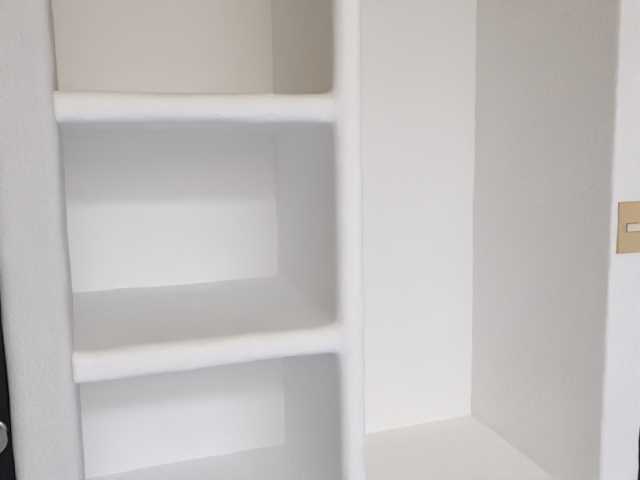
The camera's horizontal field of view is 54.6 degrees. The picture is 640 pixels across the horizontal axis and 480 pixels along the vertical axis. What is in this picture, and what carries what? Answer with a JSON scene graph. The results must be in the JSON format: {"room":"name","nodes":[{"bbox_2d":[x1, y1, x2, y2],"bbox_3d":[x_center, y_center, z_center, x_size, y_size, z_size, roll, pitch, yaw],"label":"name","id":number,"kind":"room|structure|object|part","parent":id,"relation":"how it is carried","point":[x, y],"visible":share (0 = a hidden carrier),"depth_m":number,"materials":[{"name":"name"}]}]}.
{"room":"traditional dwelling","nodes":[
{"label":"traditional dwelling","id":0,"kind":"room"},
{"bbox_2d":[0,0,84,479],"bbox_3d":[-0.575,0.167,1.321,0.113,2.450,0.573,-4,8,-19],"label":"wall","id":1,"kind":"structure","parent":0,"point":[36,297],"depth_m":1.04,"materials":[{"name":"grey paint"}]},
{"bbox_2d":[51,0,476,478],"bbox_3d":[-0.064,0.089,1.849,1.420,2.450,0.166,-3,8,-17],"label":"wall","id":2,"kind":"structure","parent":0,"point":[141,212],"depth_m":1.73,"materials":[{"name":"paint"}]},
{"bbox_2d":[471,0,639,479],"bbox_3d":[0.620,0.093,1.719,0.120,2.450,0.618,-3,8,-17],"label":"wall","id":3,"kind":"structure","parent":0,"point":[555,374],"depth_m":1.57,"materials":[{"name":"white paint"}]},
{"bbox_2d":[616,201,639,253],"bbox_3d":[0.705,-0.029,1.402,0.074,0.117,0.012,-3,8,-17],"label":"light switch","id":4,"kind":"object","parent":3,"relation":"attached to","point":[628,226],"visible":1,"depth_m":1.40,"materials":[{"name":"beige plastic"}]},
{"bbox_3d":[0.508,1.562,0.325,4.500,0.100,3.800,-3,8,-17],"label":"floor","id":5,"kind":"structure","parent":0,"visible":0},
{"bbox_2d":[53,0,556,479],"bbox_3d":[0.014,0.234,1.539,1.201,2.240,0.615,-3,8,-17],"label":"shelving","id":6,"kind":"object","parent":5,"relation":"on","point":[310,314],"visible":0.99,"depth_m":1.30,"materials":[{"name":"paint"}]},
{"bbox_3d":[-0.304,-0.269,1.368,0.552,0.092,0.587,-3,8,-17],"label":"shelf","id":7,"kind":"part","parent":6,"relation":"part of","materials":[{"name":"paint"}]},
{"bbox_3d":[-0.295,0.179,1.424,0.552,0.090,0.591,-3,8,-17],"label":"shelf","id":8,"kind":"part","parent":6,"relation":"part of","materials":[{"name":"paint"}]},
{"bbox_3d":[-1.313,0.208,1.108,1.447,2.450,0.600,-3,8,-17],"label":"wall","id":9,"kind":"structure","parent":0,"visible":0},
{"bbox_2d":[0,300,15,479],"bbox_3d":[-0.910,0.418,0.948,0.804,2.040,0.100,-3,8,-17],"label":"door","id":10,"kind":"structure","parent":9,"relation":"in","point":[7,467],"depth_m":1.06,"materials":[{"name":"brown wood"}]},
{"bbox_3d":[-0.547,0.329,1.032,0.052,0.052,0.060,-3,8,-17],"label":"knob","id":11,"kind":"part","parent":10,"relation":"part of","materials":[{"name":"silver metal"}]},
{"bbox_3d":[1.386,0.049,1.950,1.491,2.450,0.600,-3,8,-17],"label":"wall","id":12,"kind":"structure","parent":0,"visible":0},
{"bbox_2d":[638,429,639,479],"bbox_3d":[1.142,0.293,1.619,0.800,2.040,0.040,-3,8,-17],"label":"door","id":13,"kind":"structure","parent":12,"relation":"in","point":[639,429],"depth_m":1.51,"materials":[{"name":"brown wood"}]}
]}

